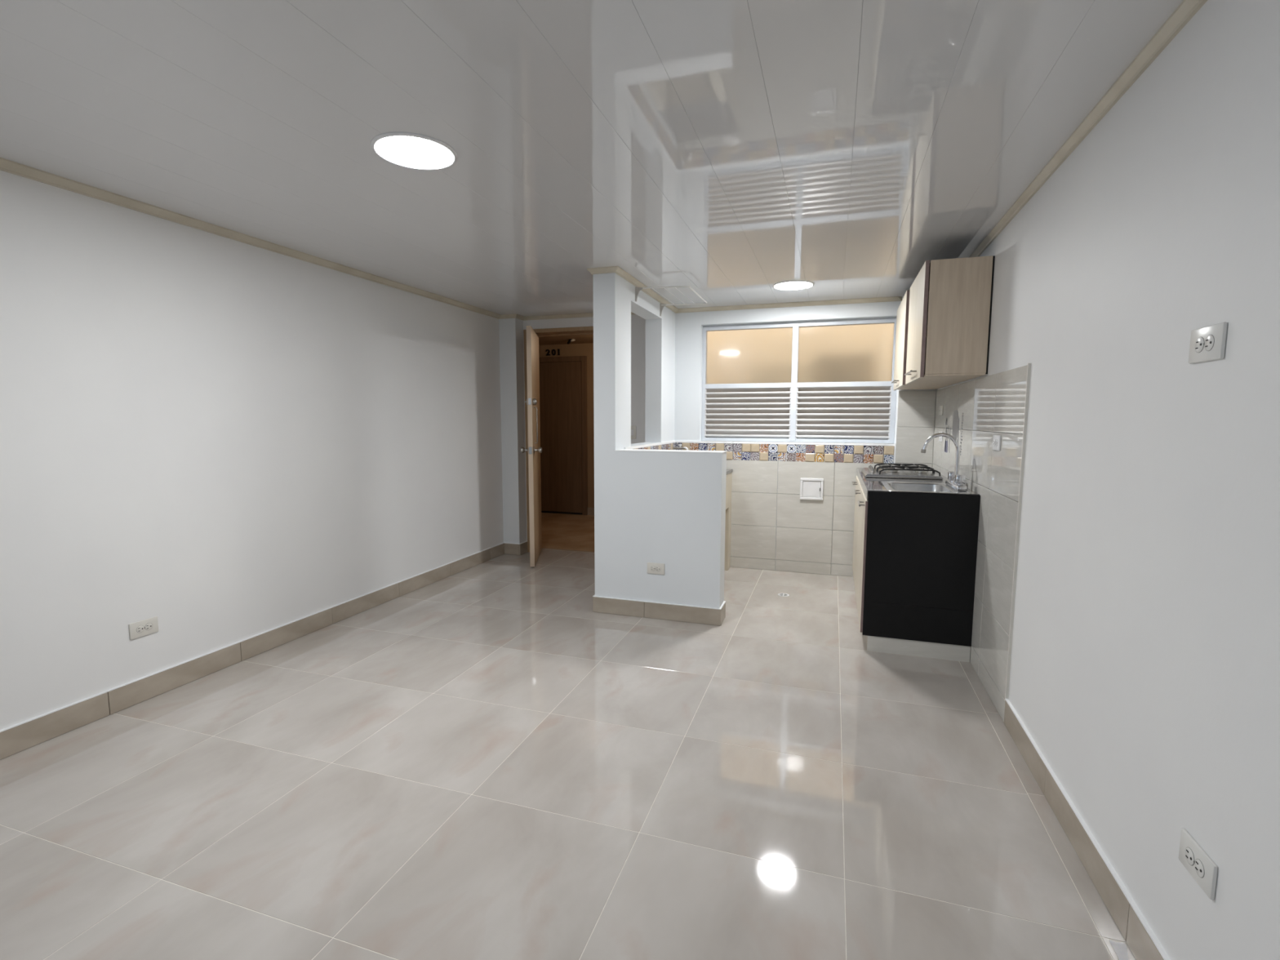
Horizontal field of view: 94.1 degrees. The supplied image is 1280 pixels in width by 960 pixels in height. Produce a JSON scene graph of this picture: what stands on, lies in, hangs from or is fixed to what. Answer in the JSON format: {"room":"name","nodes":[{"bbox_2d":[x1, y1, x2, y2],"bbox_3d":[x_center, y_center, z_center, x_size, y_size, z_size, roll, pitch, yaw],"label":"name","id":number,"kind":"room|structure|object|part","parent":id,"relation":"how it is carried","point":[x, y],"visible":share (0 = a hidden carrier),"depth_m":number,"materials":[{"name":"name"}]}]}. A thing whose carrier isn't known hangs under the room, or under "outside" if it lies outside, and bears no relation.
{"room":"empty living room","nodes":[
{"label":"empty living room","id":0,"kind":"room"},
{"bbox_2d":[0,170,503,729],"bbox_3d":[-2.691,0.013,1.391,0.120,2.220,9.370,2,6,18],"label":"wall","id":1,"kind":"structure","parent":0,"point":[224,441],"depth_m":2.88,"materials":[{"name":"white paint"}]},
{"bbox_2d":[128,616,158,639],"bbox_3d":[-2.231,0.665,2.679,0.010,0.072,0.116,2,6,18],"label":"power outlet","id":2,"kind":"object","parent":1,"relation":"attached to","point":[150,625],"visible":1,"depth_m":2.67,"materials":[{"name":"beige plastic"}]},
{"bbox_2d":[136,625,144,632],"bbox_3d":[-2.232,0.667,2.661,0.003,0.032,0.032,2,6,18],"label":"receptacle","id":3,"kind":"object","parent":2,"relation":"attached to","point":[140,628],"depth_m":2.66,"materials":[{"name":"beige plastic"}]},
{"bbox_2d":[145,622,152,630],"bbox_3d":[-2.222,0.663,2.694,0.002,0.032,0.032,2,6,18],"label":"receptacle","id":4,"kind":"object","parent":2,"relation":"attached to","point":[148,626],"depth_m":2.69,"materials":[{"name":"beige plastic"}]},
{"bbox_2d":[0,157,500,319],"bbox_3d":[-2.657,-1.038,1.109,0.046,0.031,9.060,2,6,18],"label":"trim","id":5,"kind":"structure","parent":1,"relation":"attached to","point":[7,166],"depth_m":2.83,"materials":[{"name":"beige wood"}]},
{"bbox_2d":[0,540,527,759],"bbox_3d":[-2.577,1.076,1.373,0.180,0.108,9.200,2,6,18],"label":"baseboard","id":6,"kind":"structure","parent":1,"relation":"attached to","point":[20,736],"depth_m":2.95,"materials":[{"name":"beige tile"}]},
{"bbox_2d":[499,314,516,319],"bbox_3d":[-1.191,-1.471,5.358,0.199,0.031,0.030,2,6,18],"label":"trim","id":7,"kind":"structure","parent":1,"relation":"attached to","point":[504,316],"depth_m":5.35,"materials":[{"name":"beige wood"}]},
{"bbox_2d":[498,318,526,543],"bbox_3d":[-1.156,-0.409,5.635,0.169,2.200,0.310,2,6,18],"label":"wall column","id":8,"kind":"structure","parent":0,"point":[510,330],"depth_m":5.49,"materials":[{"name":"white paint"}]},
{"bbox_2d":[546,349,559,355],"bbox_3d":[-1.148,-1.683,7.847,0.201,0.080,0.010,2,6,18],"label":"door number","id":9,"kind":"object","parent":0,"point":[558,350],"depth_m":7.84,"materials":[{"name":"black metal"}]},
{"bbox_2d":[538,334,593,345],"bbox_3d":[-1.307,-1.707,6.809,3.220,0.060,2.070,2,6,18],"label":"ceiling","id":10,"kind":"structure","parent":0,"point":[582,339],"depth_m":7.37,"materials":[{"name":"beige paint"}]},
{"bbox_2d":[567,338,575,344],"bbox_3d":[-0.856,-1.712,7.322,0.064,0.068,0.173,-4,7,-37],"label":"lamp","id":11,"kind":"object","parent":10,"relation":"attached to","point":[570,340],"visible":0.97,"depth_m":7.29,"materials":[{"name":"black metal"}]},
{"bbox_2d":[538,342,594,507],"bbox_3d":[-0.975,-0.673,7.953,3.220,2.350,0.100,2,6,18],"label":"wall","id":12,"kind":"structure","parent":0,"point":[571,349],"depth_m":7.79,"materials":[{"name":"beige paint"}]},
{"bbox_2d":[538,355,587,515],"bbox_3d":[-1.164,-0.585,7.955,0.985,2.082,0.030,2,6,18],"label":"door","id":13,"kind":"structure","parent":12,"relation":"in","point":[562,385],"depth_m":7.90,"materials":[{"name":"brown wood"}]},
{"bbox_2d":[587,506,594,515],"bbox_3d":[-0.122,0.435,7.729,1.204,0.104,0.012,2,6,18],"label":"baseboard","id":14,"kind":"structure","parent":12,"relation":"attached to","point":[590,510],"depth_m":7.89,"materials":[{"name":"tile"}]},
{"bbox_2d":[0,512,1135,959],"bbox_3d":[-1.522,1.083,2.160,5.853,0.060,11.540,2,6,18],"label":"floor","id":15,"kind":"structure","parent":0,"point":[480,762],"depth_m":1.99,"materials":[{"name":"tile"}]},
{"bbox_2d":[724,468,733,570],"bbox_3d":[0.343,0.381,4.548,0.505,0.856,1.314,2,6,18],"label":"sink","id":16,"kind":"object","parent":15,"relation":"on","point":[729,471],"visible":0.02,"depth_m":5.00,"materials":[{"name":"beige tile"}]},
{"bbox_2d":[725,471,732,509],"bbox_3d":[0.340,0.128,4.523,0.499,0.284,1.314,2,6,18],"label":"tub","id":17,"kind":"object","parent":16,"relation":"in","point":[729,474],"depth_m":4.93,"materials":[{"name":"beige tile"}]},
{"bbox_2d":[777,593,789,596],"bbox_3d":[1.042,0.835,4.325,0.082,0.003,0.082,2,6,18],"label":"floor drain","id":18,"kind":"object","parent":15,"relation":"on","point":[779,594],"visible":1,"depth_m":4.33,"materials":[{"name":"white plastic"}]},
{"bbox_2d":[852,475,980,662],"bbox_3d":[1.705,0.433,3.921,0.579,0.887,1.581,2,6,18],"label":"base cabinet","id":19,"kind":"object","parent":15,"relation":"on","point":[914,556],"visible":0.93,"depth_m":3.17,"materials":[{"name":"black laminate"}]},
{"bbox_3d":[1.605,0.365,4.410,0.018,0.738,0.670,2,6,18],"label":"door","id":20,"kind":"part","parent":19,"relation":"part of","materials":[{"name":"beige wood"}]},
{"bbox_3d":[1.402,0.429,3.787,0.018,0.738,0.635,2,6,18],"label":"door","id":21,"kind":"part","parent":19,"relation":"part of","materials":[{"name":"beige wood"}]},
{"bbox_3d":[1.246,0.132,3.353,0.034,0.010,0.174,2,6,18],"label":"handle","id":22,"kind":"part","parent":19,"relation":"part of","materials":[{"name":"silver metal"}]},
{"bbox_3d":[1.268,0.471,3.377,0.018,0.738,0.222,2,6,18],"label":"door","id":23,"kind":"part","parent":19,"relation":"part of","materials":[{"name":"beige wood"}]},
{"bbox_3d":[1.484,0.769,3.200,0.534,0.189,0.016,2,6,18],"label":"panel","id":24,"kind":"part","parent":19,"relation":"part of","materials":[{"name":"black laminate"}]},
{"bbox_2d":[856,467,979,500],"bbox_3d":[1.728,0.017,3.881,0.540,0.056,1.567,2,6,18],"label":"countertop","id":25,"kind":"structure","parent":19,"relation":"on","point":[873,484],"depth_m":3.69,"materials":[{"name":"metal"}]},
{"bbox_2d":[861,462,942,479],"bbox_3d":[1.794,-0.071,4.121,0.464,0.069,0.570,2,6,18],"label":"cooktop","id":26,"kind":"object","parent":25,"relation":"in","point":[889,471],"visible":1,"depth_m":3.95,"materials":[{"name":"metal"}]},
{"bbox_3d":[1.697,-0.058,4.001,0.084,0.024,0.084,2,6,18],"label":"burner","id":27,"kind":"part","parent":26,"relation":"part of","materials":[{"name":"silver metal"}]},
{"bbox_3d":[1.863,-0.052,3.947,0.084,0.024,0.084,2,6,18],"label":"burner","id":28,"kind":"part","parent":26,"relation":"part of","materials":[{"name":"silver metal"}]},
{"bbox_2d":[880,480,970,493],"bbox_3d":[1.595,0.105,3.374,0.400,0.135,0.540,2,6,18],"label":"sink","id":29,"kind":"object","parent":25,"relation":"in","point":[905,486],"visible":0.3,"depth_m":3.54,"materials":[{"name":"metal"}]},
{"bbox_2d":[920,432,967,491],"bbox_3d":[1.681,-0.110,3.319,0.214,0.304,0.340,2,6,18],"label":"faucet","id":30,"kind":"object","parent":25,"relation":"on","point":[956,481],"visible":1,"depth_m":3.28,"materials":[{"name":"silver metal"}]},
{"bbox_3d":[1.673,-0.120,3.315,0.192,0.284,0.021,2,6,18],"label":"spout","id":31,"kind":"part","parent":30,"relation":"part of","materials":[{"name":"silver metal"}]},
{"bbox_3d":[1.789,-0.024,3.403,0.046,0.048,0.050,2,6,18],"label":"handle","id":32,"kind":"part","parent":30,"relation":"part of","materials":[{"name":"silver metal"}]},
{"bbox_3d":[1.724,-0.004,3.205,0.046,0.048,0.050,2,6,18],"label":"handle","id":33,"kind":"part","parent":30,"relation":"part of","materials":[{"name":"silver metal"}]},
{"bbox_3d":[1.485,0.371,3.159,0.534,0.609,0.016,2,6,18],"label":"panel","id":34,"kind":"part","parent":19,"relation":"part of","materials":[{"name":"black laminate"}]},
{"bbox_2d":[1109,940,1128,959],"bbox_3d":[1.129,1.137,1.393,0.034,0.001,0.156,4,7,31],"label":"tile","id":35,"kind":"object","parent":15,"relation":"on","point":[1120,948],"visible":1,"depth_m":1.43,"materials":[{"name":"grey tile"}]},
{"bbox_2d":[0,0,1183,316],"bbox_3d":[-0.920,-1.028,0.607,3.899,0.060,9.380,2,6,18],"label":"ceiling","id":36,"kind":"structure","parent":0,"point":[728,151],"depth_m":1.89,"materials":[{"name":"white paint"}]},
{"bbox_3d":[-2.523,-1.063,1.158,0.245,0.010,9.240,2,6,18],"label":"panel","id":37,"kind":"part","parent":36,"relation":"part of","materials":[{"name":"white plastic"}]},
{"bbox_3d":[-2.290,-1.055,1.083,0.245,0.010,9.240,2,6,18],"label":"panel","id":38,"kind":"part","parent":36,"relation":"part of","materials":[{"name":"white plastic"}]},
{"bbox_3d":[-2.057,-1.047,1.008,0.245,0.010,9.240,2,6,18],"label":"panel","id":39,"kind":"part","parent":36,"relation":"part of","materials":[{"name":"white plastic"}]},
{"bbox_3d":[-1.590,-1.030,0.857,0.245,0.010,9.240,2,6,18],"label":"panel","id":40,"kind":"part","parent":36,"relation":"part of","materials":[{"name":"white plastic"}]},
{"bbox_3d":[-1.823,-1.038,0.932,0.245,0.010,9.240,2,6,18],"label":"panel","id":41,"kind":"part","parent":36,"relation":"part of","materials":[{"name":"white plastic"}]},
{"bbox_3d":[-1.357,-1.022,0.782,0.245,0.010,9.240,2,6,18],"label":"panel","id":42,"kind":"part","parent":36,"relation":"part of","materials":[{"name":"white plastic"}]},
{"bbox_2d":[370,132,457,169],"bbox_3d":[-0.786,-1.145,2.082,0.284,0.008,0.284,2,6,18],"label":"recessed light","id":43,"kind":"object","parent":36,"relation":"in","point":[406,149],"visible":1,"depth_m":2.06,"materials":[{"name":"white plastic"}]},
{"bbox_3d":[-1.123,-1.013,0.707,0.245,0.010,9.240,2,6,18],"label":"panel","id":44,"kind":"part","parent":36,"relation":"part of","materials":[{"name":"white plastic"}]},
{"bbox_3d":[-0.890,-1.005,0.631,0.245,0.010,9.240,2,6,18],"label":"panel","id":45,"kind":"part","parent":36,"relation":"part of","materials":[{"name":"white plastic"}]},
{"bbox_3d":[-0.657,-0.997,0.556,0.245,0.010,9.240,2,6,18],"label":"panel","id":46,"kind":"part","parent":36,"relation":"part of","materials":[{"name":"white plastic"}]},
{"bbox_3d":[-0.423,-0.989,0.481,0.245,0.010,9.240,2,6,18],"label":"panel","id":47,"kind":"part","parent":36,"relation":"part of","materials":[{"name":"white plastic"}]},
{"bbox_3d":[-0.190,-0.980,0.406,0.245,0.010,9.240,2,6,18],"label":"panel","id":48,"kind":"part","parent":36,"relation":"part of","materials":[{"name":"white plastic"}]},
{"bbox_2d":[772,280,814,289],"bbox_3d":[1.065,-1.352,4.138,0.284,0.008,0.284,2,6,18],"label":"recessed light","id":49,"kind":"object","parent":36,"relation":"in","point":[793,284],"visible":1,"depth_m":4.13,"materials":[{"name":"white plastic"}]},
{"bbox_3d":[0.043,-0.972,0.331,0.245,0.010,9.240,2,6,18],"label":"panel","id":50,"kind":"part","parent":36,"relation":"part of","materials":[{"name":"white plastic"}]},
{"bbox_3d":[0.277,-0.964,0.255,0.245,0.010,9.240,2,6,18],"label":"panel","id":51,"kind":"part","parent":36,"relation":"part of","materials":[{"name":"white plastic"}]},
{"bbox_3d":[0.510,-0.955,0.180,0.245,0.010,9.240,2,6,18],"label":"panel","id":52,"kind":"part","parent":36,"relation":"part of","materials":[{"name":"white plastic"}]},
{"bbox_3d":[0.728,-0.948,0.110,0.212,0.010,9.240,2,6,18],"label":"panel","id":53,"kind":"part","parent":36,"relation":"part of","materials":[{"name":"white plastic"}]},
{"bbox_2d":[592,272,675,597],"bbox_3d":[0.009,-0.291,4.509,0.160,2.200,1.485,2,6,18],"label":"wall","id":54,"kind":"structure","parent":0,"point":[614,296],"depth_m":3.87,"materials":[{"name":"white paint"}]},
{"bbox_2d":[586,266,617,274],"bbox_3d":[-0.229,-1.297,3.683,0.206,0.031,0.030,2,6,18],"label":"trim","id":55,"kind":"structure","parent":54,"relation":"attached to","point":[612,268],"depth_m":3.68,"materials":[{"name":"beige wood"}]},
{"bbox_2d":[615,266,678,313],"bbox_3d":[0.084,-1.366,4.359,0.030,0.031,1.515,2,6,18],"label":"trim","id":56,"kind":"structure","parent":54,"relation":"attached to","point":[620,271],"depth_m":4.18,"materials":[{"name":"beige wood"}]},
{"bbox_2d":[623,440,675,448],"bbox_3d":[0.101,-0.271,4.561,0.012,0.017,1.307,2,6,18],"label":"trim","id":57,"kind":"structure","parent":54,"relation":"attached to","point":[670,442],"depth_m":4.43,"materials":[{"name":"white paint"}]},
{"bbox_2d":[592,594,725,626],"bbox_3d":[0.318,0.763,4.489,0.852,0.108,1.456,2,6,18],"label":"baseboard","id":58,"kind":"structure","parent":54,"relation":"attached to","point":[654,610],"depth_m":3.79,"materials":[{"name":"beige tile"}]},
{"bbox_2d":[635,285,707,315],"bbox_3d":[0.243,-1.289,4.296,0.375,0.099,0.630,2,6,18],"label":"drying rack","id":59,"kind":"object","parent":54,"relation":"attached to","point":[637,290],"visible":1,"depth_m":4.13,"materials":[{"name":"white metal"}]},
{"bbox_3d":[0.248,-1.326,4.291,0.363,0.017,0.630,2,6,18],"label":"frame","id":60,"kind":"part","parent":59,"relation":"part of","materials":[{"name":"white metal"}]},
{"bbox_2d":[615,450,726,608],"bbox_3d":[0.191,0.350,3.813,0.684,1.068,0.157,2,6,18],"label":"wall","id":61,"kind":"structure","parent":0,"point":[670,507],"depth_m":3.73,"materials":[{"name":"white paint"}]},
{"bbox_2d":[647,562,664,574],"bbox_3d":[0.100,0.562,3.776,0.116,0.072,0.010,2,6,18],"label":"power outlet","id":62,"kind":"object","parent":61,"relation":"attached to","point":[652,567],"visible":1,"depth_m":3.77,"materials":[{"name":"beige plastic"}]},
{"bbox_2d":[614,448,727,453],"bbox_3d":[0.193,-0.184,3.758,0.689,0.005,0.163,2,6,18],"label":"trim","id":63,"kind":"structure","parent":61,"relation":"on","point":[620,450],"depth_m":3.71,"materials":[{"name":"white paint"}]},
{"bbox_2d":[523,295,937,576],"bbox_3d":[0.610,-0.365,5.149,3.490,2.220,0.209,2,6,18],"label":"wall","id":64,"kind":"structure","parent":0,"point":[771,528],"depth_m":4.94,"materials":[{"name":"white paint"}]},
{"bbox_2d":[515,314,524,320],"bbox_3d":[-1.089,-1.475,5.399,0.030,0.031,0.170,2,6,18],"label":"trim","id":65,"kind":"structure","parent":64,"relation":"attached to","point":[517,316],"depth_m":5.39,"materials":[{"name":"beige wood"}]},
{"bbox_2d":[520,325,593,566],"bbox_3d":[-0.714,-0.315,5.283,0.880,2.086,0.721,2,6,18],"label":"door","id":66,"kind":"structure","parent":64,"relation":"in","point":[533,450],"depth_m":5.23,"materials":[{"name":"brown wood"}]},
{"bbox_3d":[-0.978,-0.253,5.039,0.076,0.062,0.062,0,6,-5],"label":"knob","id":67,"kind":"part","parent":66,"relation":"part of","materials":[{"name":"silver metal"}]},
{"bbox_3d":[-0.915,-0.652,4.940,0.026,0.055,0.004,0,6,-5],"label":"latch plate","id":68,"kind":"part","parent":66,"relation":"part of","materials":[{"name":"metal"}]},
{"bbox_3d":[-0.916,-0.246,4.982,0.024,0.060,0.004,0,6,-5],"label":"latch plate","id":69,"kind":"part","parent":66,"relation":"part of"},
{"bbox_3d":[-0.864,-0.254,5.048,0.076,0.062,0.062,0,6,-5],"label":"knob","id":70,"kind":"part","parent":66,"relation":"part of","materials":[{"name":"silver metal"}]},
{"bbox_2d":[541,547,594,552],"bbox_3d":[-0.602,0.695,5.740,0.820,0.023,0.042,2,6,18],"label":"trim","id":71,"kind":"structure","parent":64,"relation":"attached to","point":[542,548],"depth_m":5.76,"materials":[{"name":"wood"}]},
{"bbox_2d":[523,311,635,320],"bbox_3d":[-0.467,-1.461,5.271,1.293,0.031,0.030,2,6,18],"label":"trim","id":72,"kind":"structure","parent":64,"relation":"attached to","point":[585,314],"depth_m":5.35,"materials":[{"name":"beige wood"}]},
{"bbox_2d":[631,426,635,439],"bbox_3d":[-0.069,-0.419,5.257,0.072,0.118,0.012,2,6,18],"label":"wall switch","id":73,"kind":"object","parent":64,"relation":"attached to","point":[633,428],"visible":0.57,"depth_m":5.25,"materials":[{"name":"beige plastic"}]},
{"bbox_2d":[673,444,688,449],"bbox_3d":[0.349,-0.270,5.090,0.139,0.070,0.032,2,6,18],"label":"tap","id":74,"kind":"object","parent":64,"relation":"attached to","point":[679,445],"visible":0.8,"depth_m":5.08,"materials":[{"name":"silver metal"}]},
{"bbox_2d":[675,440,894,445],"bbox_3d":[1.149,-0.305,4.924,1.780,0.016,0.033,2,6,18],"label":"trim","id":75,"kind":"structure","parent":64,"relation":"attached to","point":[690,442],"depth_m":4.88,"materials":[{"name":"white paint"}]},
{"bbox_2d":[675,296,902,313],"bbox_3d":[1.146,-1.408,4.793,1.780,0.031,0.030,2,6,18],"label":"trim","id":76,"kind":"structure","parent":64,"relation":"attached to","point":[891,298],"depth_m":4.76,"materials":[{"name":"beige wood"}]},
{"bbox_2d":[701,317,896,443],"bbox_3d":[1.284,-0.805,4.930,1.552,0.978,0.066,2,6,18],"label":"window","id":77,"kind":"structure","parent":64,"relation":"in","point":[813,381],"depth_m":4.90,"materials":[{"name":"white metal"}]},
{"bbox_3d":[0.916,-1.043,5.031,0.720,0.451,0.004,2,6,18],"label":"pane","id":78,"kind":"part","parent":77,"relation":"part of","materials":[{"name":"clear glass"}]},
{"bbox_3d":[1.647,-1.017,4.795,0.720,0.451,0.004,2,6,18],"label":"pane","id":79,"kind":"part","parent":77,"relation":"part of","materials":[{"name":"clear glass"}]},
{"bbox_2d":[800,478,823,500],"bbox_3d":[1.402,0.074,4.860,0.182,0.176,0.014,2,6,18],"label":"access panel","id":80,"kind":"object","parent":64,"relation":"attached to","point":[812,490],"visible":1,"depth_m":4.86,"materials":[{"name":"white plastic"}]},
{"bbox_3d":[1.402,0.074,4.862,0.138,0.132,0.008,2,6,18],"label":"hatch door","id":81,"kind":"part","parent":80,"relation":"part of","materials":[{"name":"white plastic"}]},
{"bbox_2d":[893,444,896,463],"bbox_3d":[1.983,-0.180,4.635,0.007,0.202,0.049,2,6,18],"label":"trim","id":82,"kind":"structure","parent":64,"relation":"attached to","point":[895,444],"depth_m":4.61,"materials":[{"name":"white paint"}]},
{"bbox_2d":[932,0,1279,959],"bbox_3d":[0.884,0.146,0.186,0.129,2.220,9.470,2,6,18],"label":"wall","id":83,"kind":"structure","parent":0,"point":[1144,671],"depth_m":1.42,"materials":[{"name":"white paint"}]},
{"bbox_2d":[938,431,942,441],"bbox_3d":[2.121,-0.306,4.202,0.012,0.068,0.118,2,6,18],"label":"wall switch","id":84,"kind":"object","parent":83,"relation":"attached to","point":[940,438],"visible":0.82,"depth_m":4.17,"materials":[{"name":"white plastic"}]},
{"bbox_2d":[938,405,943,415],"bbox_3d":[2.136,-0.493,4.225,0.009,0.068,0.118,2,6,18],"label":"wall switch","id":85,"kind":"object","parent":83,"relation":"attached to","point":[940,411],"visible":1,"depth_m":4.21,"materials":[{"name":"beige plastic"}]},
{"bbox_2d":[891,255,995,390],"bbox_3d":[1.829,-0.901,3.761,0.353,0.593,1.528,2,6,18],"label":"upper cabinet","id":86,"kind":"object","parent":83,"relation":"attached to","point":[944,319],"visible":1,"depth_m":3.05,"materials":[{"name":"brown wood"}]},
{"bbox_3d":[1.816,-0.940,4.144,0.018,0.593,0.765,2,6,19],"label":"door","id":87,"kind":"part","parent":86,"relation":"part of","materials":[{"name":"beige wood"}]},
{"bbox_3d":[1.536,-0.609,3.379,0.034,0.010,0.284,2,6,18],"label":"handle","id":88,"kind":"part","parent":86,"relation":"part of","materials":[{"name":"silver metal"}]},
{"bbox_3d":[1.579,-0.865,3.403,0.018,0.593,0.677,2,6,18],"label":"door","id":89,"kind":"part","parent":86,"relation":"part of","materials":[{"name":"beige wood"}]},
{"bbox_3d":[1.854,-0.616,3.783,0.279,0.010,1.528,2,6,18],"label":"panel","id":90,"kind":"part","parent":86,"relation":"part of","materials":[{"name":"brown wood"}]},
{"bbox_3d":[1.622,-0.834,3.037,0.281,0.575,0.016,2,6,18],"label":"panel","id":91,"kind":"part","parent":86,"relation":"part of","materials":[{"name":"brown wood"}]},
{"bbox_2d":[944,409,963,455],"bbox_3d":[1.993,-0.299,3.789,0.002,0.287,0.589,2,6,18],"label":"wall decal","id":92,"kind":"object","parent":83,"relation":"attached to","point":[955,420],"visible":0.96,"depth_m":3.74,"materials":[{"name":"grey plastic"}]},
{"bbox_3d":[1.977,-0.343,3.733,0.001,0.188,0.176,2,6,18],"label":"plate","id":93,"kind":"part","parent":92,"relation":"part of","materials":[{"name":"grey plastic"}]},
{"bbox_2d":[992,435,1001,451],"bbox_3d":[1.651,-0.172,2.758,0.010,0.072,0.116,2,6,18],"label":"power outlet","id":94,"kind":"object","parent":83,"relation":"attached to","point":[997,438],"visible":1,"depth_m":2.74,"materials":[{"name":"white plastic"}]},
{"bbox_2d":[1004,363,1031,700],"bbox_3d":[1.540,0.233,2.429,0.010,1.397,0.008,2,6,18],"label":"trim","id":95,"kind":"structure","parent":83,"relation":"attached to","point":[1028,369],"depth_m":2.42,"materials":[{"name":"beige plastic"}]},
{"bbox_2d":[1004,698,1170,959],"bbox_3d":[0.465,1.305,-0.786,0.011,0.108,6.947,2,6,18],"label":"baseboard","id":96,"kind":"structure","parent":83,"relation":"attached to","point":[1143,943],"depth_m":1.67,"materials":[{"name":"beige tile"}]},
{"bbox_2d":[969,0,1207,257],"bbox_3d":[0.810,-0.922,0.064,0.026,0.031,9.200,2,6,18],"label":"trim","id":97,"kind":"structure","parent":83,"relation":"attached to","point":[1185,11],"depth_m":1.71,"materials":[{"name":"beige wood"}]},
{"bbox_2d":[1178,828,1217,900],"bbox_3d":[1.126,0.774,1.205,0.010,0.072,0.116,2,6,18],"label":"power outlet","id":98,"kind":"object","parent":83,"relation":"attached to","point":[1202,868],"visible":1,"depth_m":1.19,"materials":[{"name":"plastic"}]},
{"bbox_2d":[1185,847,1194,865],"bbox_3d":[1.129,0.772,1.222,0.002,0.032,0.032,2,6,18],"label":"receptacle","id":99,"kind":"object","parent":98,"relation":"attached to","point":[1189,851],"depth_m":1.22,"materials":[{"name":"plastic"}]},
{"bbox_2d":[1194,858,1204,877],"bbox_3d":[1.118,0.776,1.190,0.002,0.032,0.032,2,6,18],"label":"receptacle","id":100,"kind":"object","parent":98,"relation":"attached to","point":[1198,863],"depth_m":1.19,"materials":[{"name":"plastic"}]},
{"bbox_2d":[1188,321,1227,364],"bbox_3d":[1.173,-0.282,1.233,0.010,0.072,0.116,2,6,18],"label":"power outlet","id":101,"kind":"object","parent":83,"relation":"attached to","point":[1206,343],"visible":1,"depth_m":1.22,"materials":[{"name":"plastic"}]},
{"bbox_2d":[1195,337,1204,352],"bbox_3d":[1.175,-0.284,1.250,0.002,0.032,0.032,2,6,18],"label":"receptacle","id":102,"kind":"object","parent":101,"relation":"attached to","point":[1199,341],"depth_m":1.25,"materials":[{"name":"plastic"}]},
{"bbox_2d":[1204,334,1213,351],"bbox_3d":[1.165,-0.281,1.218,0.002,0.032,0.032,2,6,18],"label":"receptacle","id":103,"kind":"object","parent":101,"relation":"attached to","point":[1208,339],"depth_m":1.22,"materials":[{"name":"plastic"}]}
]}

